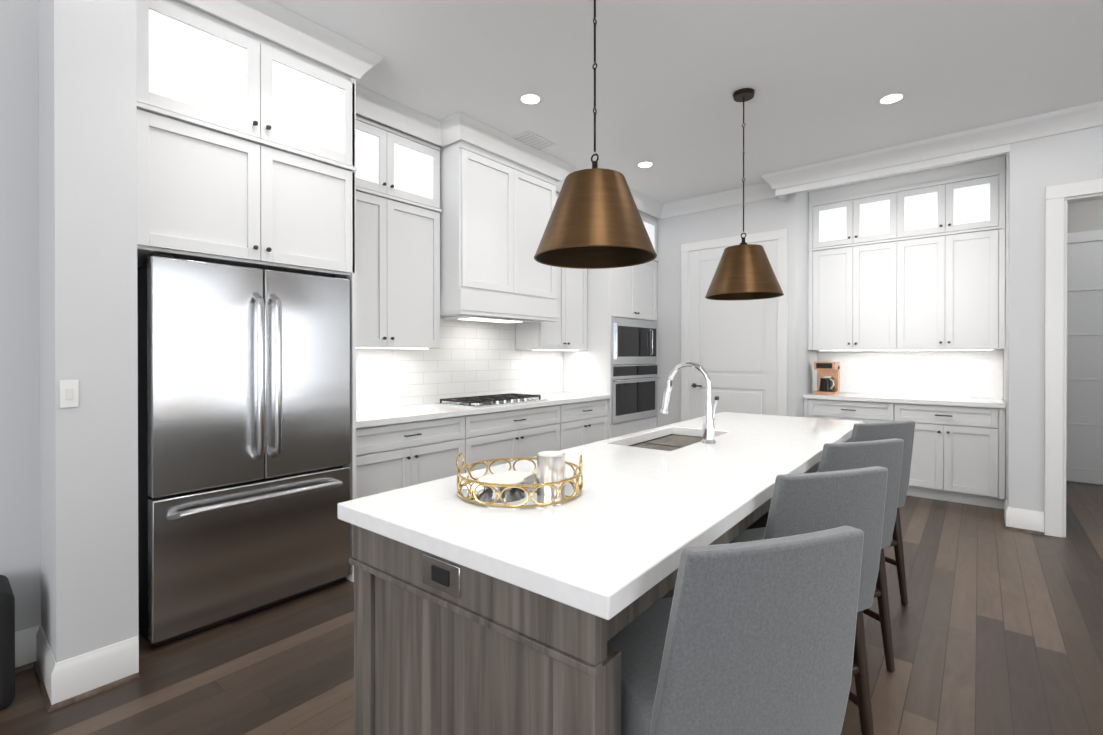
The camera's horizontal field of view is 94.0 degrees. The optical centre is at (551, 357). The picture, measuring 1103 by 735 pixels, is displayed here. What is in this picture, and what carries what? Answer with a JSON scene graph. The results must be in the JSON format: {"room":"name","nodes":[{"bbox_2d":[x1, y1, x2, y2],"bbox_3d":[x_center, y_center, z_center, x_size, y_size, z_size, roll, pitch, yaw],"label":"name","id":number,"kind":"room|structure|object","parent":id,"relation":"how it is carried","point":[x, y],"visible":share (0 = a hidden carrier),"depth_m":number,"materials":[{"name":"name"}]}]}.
{"room":"kitchen","nodes":[
{"label":"kitchen","id":0,"kind":"room"},
{"bbox_2d":[0,0,40,631],"bbox_3d":[-3.541,-0.222,0.764,0.120,3.120,3.950,0,0,40],"label":"wall","id":1,"kind":"structure","parent":0,"point":[20,539],"depth_m":2.20,"materials":[{"name":"white paint"}]},
{"bbox_2d":[15,625,38,672],"bbox_3d":[-3.474,1.256,0.735,0.028,0.165,3.920,0,0,40],"label":"baseboard","id":2,"kind":"structure","parent":1,"relation":"attached to","point":[20,636],"depth_m":2.19,"materials":[{"name":"white paint"}]},
{"bbox_2d":[38,0,138,662],"bbox_3d":[-2.099,-0.228,2.296,0.740,3.120,0.250,0,0,40],"label":"wall","id":3,"kind":"structure","parent":0,"point":[88,281],"depth_m":2.06,"materials":[{"name":"white paint"}]},
{"bbox_2d":[27,625,66,712],"bbox_3d":[-2.050,1.250,2.081,0.438,0.165,0.028,0,0,40],"label":"baseboard","id":4,"kind":"structure","parent":3,"relation":"attached to","point":[64,683],"depth_m":2.03,"materials":[{"name":"white paint"}]},
{"bbox_2d":[60,380,78,407],"bbox_3d":[-1.865,0.141,1.991,0.009,0.105,0.053,0,0,40],"label":"switch plate","id":5,"kind":"object","parent":3,"relation":"attached to","point":[69,393],"visible":1,"depth_m":1.99,"materials":[{"name":"white plastic"}]},
{"bbox_2d":[0,481,1102,734],"bbox_3d":[1.264,1.365,1.687,8.200,0.060,12.100,0,0,40],"label":"floor","id":6,"kind":"structure","parent":0,"point":[996,627],"depth_m":2.29,"materials":[{"name":"brown wood"}]},
{"bbox_2d":[0,575,14,708],"bbox_3d":[-2.280,1.113,1.920,0.310,0.440,0.370,0,0,40],"label":"speaker","id":7,"kind":"object","parent":6,"relation":"on","point":[7,647],"visible":0.98,"depth_m":1.95},
{"bbox_2d":[137,253,350,646],"bbox_3d":[-1.736,0.427,2.875,0.822,1.805,0.950,0,0,40],"label":"fridge","id":8,"kind":"object","parent":6,"relation":"on","point":[243,430],"visible":0.98,"depth_m":2.56,"materials":[{"name":"silver metal"}]},
{"bbox_2d":[136,0,356,581],"bbox_3d":[-1.784,-0.230,2.888,0.804,3.118,1.058,0,0,40],"label":"tall cabinet","id":9,"kind":"object","parent":6,"relation":"on","point":[246,148],"visible":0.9,"depth_m":2.59,"materials":[{"name":"white paint"}]},
{"bbox_2d":[356,416,475,498],"bbox_3d":[-1.183,0.882,3.761,0.618,0.888,1.042,0,0,40],"label":"base cabinet","id":10,"kind":"object","parent":6,"relation":"on","point":[398,447],"depth_m":3.54,"materials":[{"name":"white paint"}]},
{"bbox_2d":[356,392,609,427],"bbox_3d":[-0.568,0.413,4.480,0.643,0.041,2.936,0,0,40],"label":"countertop","id":11,"kind":"structure","parent":10,"relation":"on","point":[365,418],"depth_m":4.08,"materials":[{"name":"white stone"}]},
{"bbox_2d":[435,393,548,407],"bbox_3d":[-0.502,0.370,4.541,0.490,0.044,0.910,0,0,40],"label":"cooktop","id":12,"kind":"object","parent":11,"relation":"in","point":[483,401],"depth_m":4.39,"materials":[{"name":"black metal"}]},
{"bbox_2d":[476,404,567,469],"bbox_3d":[-0.521,0.879,4.559,0.618,0.888,1.288,0,0,40],"label":"base cabinet","id":13,"kind":"object","parent":6,"relation":"on","point":[525,432],"depth_m":4.38,"materials":[{"name":"white paint"}]},
{"bbox_2d":[337,506,769,734],"bbox_3d":[0.678,0.890,2.327,0.880,0.884,2.980,0,0,40],"label":"kitchen island","id":14,"kind":"object","parent":6,"relation":"on","point":[471,619],"depth_m":1.15,"materials":[{"name":"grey wood"}]},
{"bbox_2d":[337,412,862,629],"bbox_3d":[0.676,0.424,2.327,0.958,0.045,3.000,0,0,40],"label":"island countertop","id":15,"kind":"structure","parent":14,"relation":"on","point":[601,552],"depth_m":1.37,"materials":[{"name":"white stone"}]},
{"bbox_2d":[456,451,582,508],"bbox_3d":[-0.096,0.345,1.564,0.378,0.118,0.383,0,0,40],"label":"tray","id":16,"kind":"object","parent":15,"relation":"on","point":[549,483],"visible":1,"depth_m":1.51,"materials":[{"name":"gold mirror"}]},
{"bbox_2d":[621,430,700,449],"bbox_3d":[0.606,0.543,2.600,0.387,0.219,0.768,0,0,40],"label":"sink","id":17,"kind":"object","parent":15,"relation":"in","point":[670,441],"depth_m":2.74,"materials":[{"name":"silver metal"}]},
{"bbox_2d":[660,362,720,441],"bbox_3d":[0.676,0.210,2.523,0.284,0.382,0.110,0,0,40],"label":"faucet","id":18,"kind":"object","parent":15,"relation":"on","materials":[{"name":"silver metal"}]},
{"bbox_2d":[568,400,607,447],"bbox_3d":[0.085,0.876,5.287,0.618,0.888,0.862,0,0,40],"label":"base cabinet","id":19,"kind":"object","parent":6,"relation":"on","point":[588,421],"depth_m":5.13,"materials":[{"name":"white paint"}]},
{"bbox_2d":[563,210,659,438],"bbox_3d":[0.731,-0.243,5.984,0.715,3.118,1.035,0,0,40],"label":"tall cabinet","id":20,"kind":"object","parent":6,"relation":"on","point":[616,360],"visible":0.52,"depth_m":5.65,"materials":[{"name":"white paint"}]},
{"bbox_2d":[612,317,656,364],"bbox_3d":[0.968,-0.178,5.787,0.093,0.500,0.971,0,0,40],"label":"microwave","id":21,"kind":"object","parent":20,"relation":"in","point":[634,339],"depth_m":5.74,"materials":[{"name":"silver metal"}]},
{"bbox_2d":[612,364,659,422],"bbox_3d":[0.969,0.387,5.789,0.096,0.610,0.971,0,0,40],"label":"wall oven","id":22,"kind":"object","parent":20,"relation":"in","point":[634,386],"depth_m":5.75,"materials":[{"name":"silver metal"}]},
{"bbox_2d":[607,526,863,734],"bbox_3d":[0.350,0.837,1.187,0.473,1.001,0.530,0,0,-18],"label":"stool","id":23,"kind":"object","parent":6,"relation":"on","point":[756,637],"visible":0.88,"depth_m":0.96,"materials":[{"name":"grey fabric"}]},
{"bbox_2d":[729,466,887,734],"bbox_3d":[0.763,0.835,1.747,0.473,1.001,0.530,0,0,-18],"label":"stool","id":24,"kind":"object","parent":6,"relation":"on","point":[802,503],"visible":0.38,"depth_m":1.53,"materials":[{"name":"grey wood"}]},
{"bbox_2d":[745,438,903,671],"bbox_3d":[1.174,0.832,2.276,0.473,1.001,0.530,0,0,-19],"label":"stool","id":25,"kind":"object","parent":6,"relation":"on","point":[887,454],"visible":0.29,"depth_m":2.10,"materials":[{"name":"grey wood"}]},
{"bbox_2d":[803,400,902,422],"bbox_3d":[3.202,0.875,5.417,0.864,0.888,0.638,0,0,40],"label":"base cabinet","id":26,"kind":"object","parent":6,"relation":"on","point":[852,410],"depth_m":5.15,"materials":[{"name":"white paint"}]},
{"bbox_2d":[817,420,914,604],"bbox_3d":[1.637,0.830,2.864,0.473,1.001,0.530,0,0,-19],"label":"stool","id":27,"kind":"object","parent":6,"relation":"on","point":[904,430],"visible":0.25,"depth_m":2.70,"materials":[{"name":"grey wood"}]},
{"bbox_2d":[903,404,1004,508],"bbox_3d":[3.771,0.877,4.944,0.864,0.888,0.638,0,0,40],"label":"base cabinet","id":28,"kind":"object","parent":6,"relation":"on","point":[958,453],"depth_m":4.64,"materials":[{"name":"white paint"}]},
{"bbox_2d":[803,392,1005,407],"bbox_3d":[3.478,0.410,5.169,1.604,0.040,0.663,0,0,40],"label":"countertop","id":29,"kind":"structure","parent":28,"relation":"on","point":[956,402],"depth_m":4.93,"materials":[{"name":"white stone"}]},
{"bbox_2d":[814,360,839,394],"bbox_3d":[2.964,0.208,5.543,0.200,0.360,0.267,0,0,40],"label":"coffee maker","id":30,"kind":"object","parent":29,"relation":"on","point":[828,377],"visible":0.98,"depth_m":5.49,"materials":[{"name":"orange metal"}]},
{"bbox_2d":[271,0,1102,203],"bbox_3d":[1.264,-1.806,1.673,8.200,0.040,12.100,0,0,40],"label":"ceiling","id":31,"kind":"structure","parent":0,"point":[820,77],"depth_m":3.22,"materials":[{"name":"white paint"}]},
{"bbox_2d":[333,68,455,146],"bbox_3d":[-1.118,-1.723,3.640,0.120,0.139,0.960,0,0,40],"label":"crown molding","id":32,"kind":"structure","parent":31,"relation":"attached to","point":[372,105],"depth_m":3.67,"materials":[{"name":"white paint"}]},
{"bbox_2d":[444,112,575,183],"bbox_3d":[-0.267,-1.726,4.337,0.120,0.139,1.420,0,0,40],"label":"crown molding","id":33,"kind":"structure","parent":31,"relation":"attached to","point":[458,126],"depth_m":4.17,"materials":[{"name":"white paint"}]},
{"bbox_2d":[517,92,543,105],"bbox_3d":[-0.146,-1.790,3.560,0.189,0.008,0.189,0,0,-5],"label":"recessed light","id":34,"kind":"object","parent":31,"relation":"in","point":[530,99],"depth_m":3.56,"materials":[{"name":"white paint"}]},
{"bbox_2d":[512,131,555,149],"bbox_3d":[-0.147,-1.791,4.263,0.200,0.008,0.340,0,0,40],"label":"ceiling vent","id":35,"kind":"object","parent":31,"relation":"in","point":[533,140],"visible":0.96,"depth_m":4.24,"materials":[{"name":"white metal"}]},
{"bbox_2d":[556,184,562,192],"bbox_3d":[0.205,-1.730,5.232,0.120,0.139,0.780,0,0,40],"label":"crown molding","id":36,"kind":"structure","parent":31,"relation":"attached to","point":[558,188],"depth_m":5.12,"materials":[{"name":"white paint"}]},
{"bbox_2d":[534,0,656,268],"bbox_3d":[0.179,-1.098,2.123,0.504,1.378,0.504,0,0,40],"label":"pendant light","id":37,"kind":"object","parent":31,"relation":"hanging from","point":[595,221],"visible":1,"depth_m":1.99,"materials":[{"name":"gold metal"}]},
{"bbox_2d":[635,161,654,167],"bbox_3d":[0.870,-1.795,4.783,0.189,0.008,0.189,0,0,-5],"label":"recessed light","id":38,"kind":"object","parent":31,"relation":"in","point":[643,164],"depth_m":4.77,"materials":[{"name":"white paint"}]},
{"bbox_2d":[705,88,783,300],"bbox_3d":[1.302,-1.103,3.491,0.504,1.378,0.504,0,0,40],"label":"pendant light","id":39,"kind":"object","parent":31,"relation":"hanging from","point":[744,270],"visible":1,"depth_m":3.36,"materials":[{"name":"gold metal"}]},
{"bbox_2d":[875,92,907,105],"bbox_3d":[2.347,-1.790,3.556,0.189,0.008,0.189,0,0,-5],"label":"recessed light","id":40,"kind":"object","parent":31,"relation":"in","point":[892,98],"depth_m":3.55,"materials":[{"name":"white paint"}]},
{"bbox_2d":[657,193,798,426],"bbox_3d":[1.668,-0.243,5.960,2.190,3.120,0.120,0,0,40],"label":"wall","id":41,"kind":"structure","parent":0,"point":[674,233],"depth_m":5.85,"materials":[{"name":"white paint"}]},
{"bbox_2d":[629,188,663,217],"bbox_3d":[0.924,-1.732,5.668,0.130,0.139,1.030,0,0,40],"label":"crown molding","id":42,"kind":"structure","parent":41,"relation":"attached to","point":[645,204],"depth_m":5.84,"materials":[{"name":"white paint"}]},
{"bbox_2d":[656,185,775,218],"bbox_3d":[1.799,-1.732,5.689,1.409,0.139,0.120,0,0,40],"label":"crown molding","id":43,"kind":"structure","parent":41,"relation":"attached to","point":[734,196],"depth_m":5.69,"materials":[{"name":"white paint"}]},
{"bbox_2d":[681,229,787,421],"bbox_3d":[1.942,0.001,5.605,1.163,2.635,0.075,0,0,40],"label":"door","id":44,"kind":"structure","parent":41,"relation":"attached to","point":[736,350],"depth_m":5.61,"materials":[{"name":"white paint"}]},
{"bbox_2d":[778,195,786,201],"bbox_3d":[2.324,-1.700,5.187,0.040,0.200,0.220,0,0,40],"label":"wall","id":45,"kind":"structure","parent":0,"point":[783,198],"depth_m":5.20,"materials":[{"name":"white paint"}]},
{"bbox_2d":[799,191,817,416],"bbox_3d":[2.802,-0.242,5.706,0.120,3.120,0.940,0,0,40],"label":"wall","id":46,"kind":"structure","parent":0,"point":[807,374],"depth_m":5.47,"materials":[{"name":"white paint"}]},
{"bbox_2d":[776,125,1102,511],"bbox_3d":[3.397,-0.236,4.185,2.980,3.120,0.120,0,0,40],"label":"wall","id":47,"kind":"structure","parent":0,"point":[1036,167],"depth_m":3.92,"materials":[{"name":"white paint"}]},
{"bbox_2d":[756,101,1102,195],"bbox_3d":[4.107,-1.722,3.452,5.221,0.139,0.130,0,0,40],"label":"crown molding","id":48,"kind":"structure","parent":47,"relation":"attached to","point":[1090,115],"depth_m":4.18,"materials":[{"name":"white paint"}]},
{"bbox_2d":[1019,509,1038,530],"bbox_3d":[4.456,1.239,4.878,0.030,0.165,2.270,0,0,40],"label":"baseboard","id":49,"kind":"structure","parent":47,"relation":"attached to","point":[1030,518],"depth_m":3.90,"materials":[{"name":"white paint"}]},
{"bbox_2d":[1044,178,1102,537],"bbox_3d":[4.173,0.027,3.531,1.150,2.600,0.147,0,0,40],"label":"trim","id":50,"kind":"structure","parent":47,"relation":"attached to","point":[1058,200],"depth_m":3.80,"materials":[{"name":"white paint"}]},
{"bbox_2d":[1003,153,1008,501],"bbox_3d":[4.433,-0.239,4.962,0.120,3.120,2.400,0,0,40],"label":"wall","id":51,"kind":"structure","parent":0,"point":[1005,374],"depth_m":4.35,"materials":[{"name":"white paint"}]},
{"bbox_2d":[1002,499,1010,529],"bbox_3d":[3.620,1.242,4.105,0.028,0.165,0.328,0,0,40],"label":"baseboard","id":52,"kind":"structure","parent":51,"relation":"attached to","point":[1006,519],"depth_m":3.99,"materials":[{"name":"white paint"}]},
{"bbox_2d":[1067,199,1102,484],"bbox_3d":[5.881,-0.240,5.241,1.750,3.120,0.120,0,0,40],"label":"wall","id":53,"kind":"structure","parent":0,"point":[1084,216],"depth_m":5.39,"materials":[{"name":"grey paint"}]},
{"bbox_2d":[1066,229,1102,484],"bbox_3d":[5.641,-0.001,5.344,1.130,2.640,0.030,0,0,40],"label":"door","id":54,"kind":"structure","parent":53,"relation":"attached to","point":[1084,456],"depth_m":5.39,"materials":[{"name":"white paint"}]},
{"bbox_3d":[-0.831,-0.238,4.760,0.120,3.120,5.160,0,0,40],"label":"wall","id":55,"kind":"structure","parent":0,"visible":0},
{"bbox_2d":[356,114,441,348],"bbox_3d":[-1.310,-0.933,3.803,0.336,1.718,0.956,0,0,40],"label":"upper cabinet","id":56,"kind":"object","parent":55,"relation":"attached to","point":[398,210],"depth_m":3.77,"materials":[{"name":"white paint"}]},
{"bbox_2d":[356,319,562,409],"bbox_3d":[-0.812,0.006,4.680,0.011,0.769,2.936,0,0,40],"label":"backsplash","id":57,"kind":"structure","parent":55,"relation":"attached to","point":[470,358],"depth_m":4.64,"materials":[{"name":"tile"}]},
{"bbox_2d":[439,140,558,323],"bbox_3d":[-0.529,-1.061,4.558,0.571,1.470,1.196,0,0,40],"label":"range hood","id":58,"kind":"object","parent":55,"relation":"attached to","point":[495,213],"visible":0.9,"depth_m":4.21,"materials":[{"name":"white paint"}]},
{"bbox_2d":[516,191,586,349],"bbox_3d":[0.013,-0.940,5.395,0.336,1.718,0.776,0,0,40],"label":"upper cabinet","id":59,"kind":"object","parent":55,"relation":"attached to","point":[570,331],"depth_m":5.29,"materials":[{"name":"white paint"}]},
{"bbox_3d":[3.730,-0.241,5.469,1.610,3.120,0.120,0,0,40],"label":"wall","id":60,"kind":"structure","parent":0,"visible":0},
{"bbox_2d":[808,174,907,350],"bbox_3d":[3.258,-0.940,5.479,0.862,1.718,0.436,0,0,40],"label":"upper cabinet","id":61,"kind":"object","parent":60,"relation":"attached to","point":[856,231],"depth_m":5.29,"materials":[{"name":"white paint"}]},
{"bbox_2d":[818,350,1002,398],"bbox_3d":[3.687,0.154,5.419,1.604,0.467,0.011,0,0,40],"label":"backsplash","id":62,"kind":"structure","parent":60,"relation":"attached to","point":[966,373],"depth_m":5.30,"materials":[{"name":"tile"}]},
{"bbox_2d":[904,156,1005,350],"bbox_3d":[3.829,-0.938,5.004,0.862,1.718,0.436,0,0,40],"label":"upper cabinet","id":63,"kind":"object","parent":60,"relation":"attached to","point":[915,261],"depth_m":4.79,"materials":[{"name":"white paint"}]}
]}

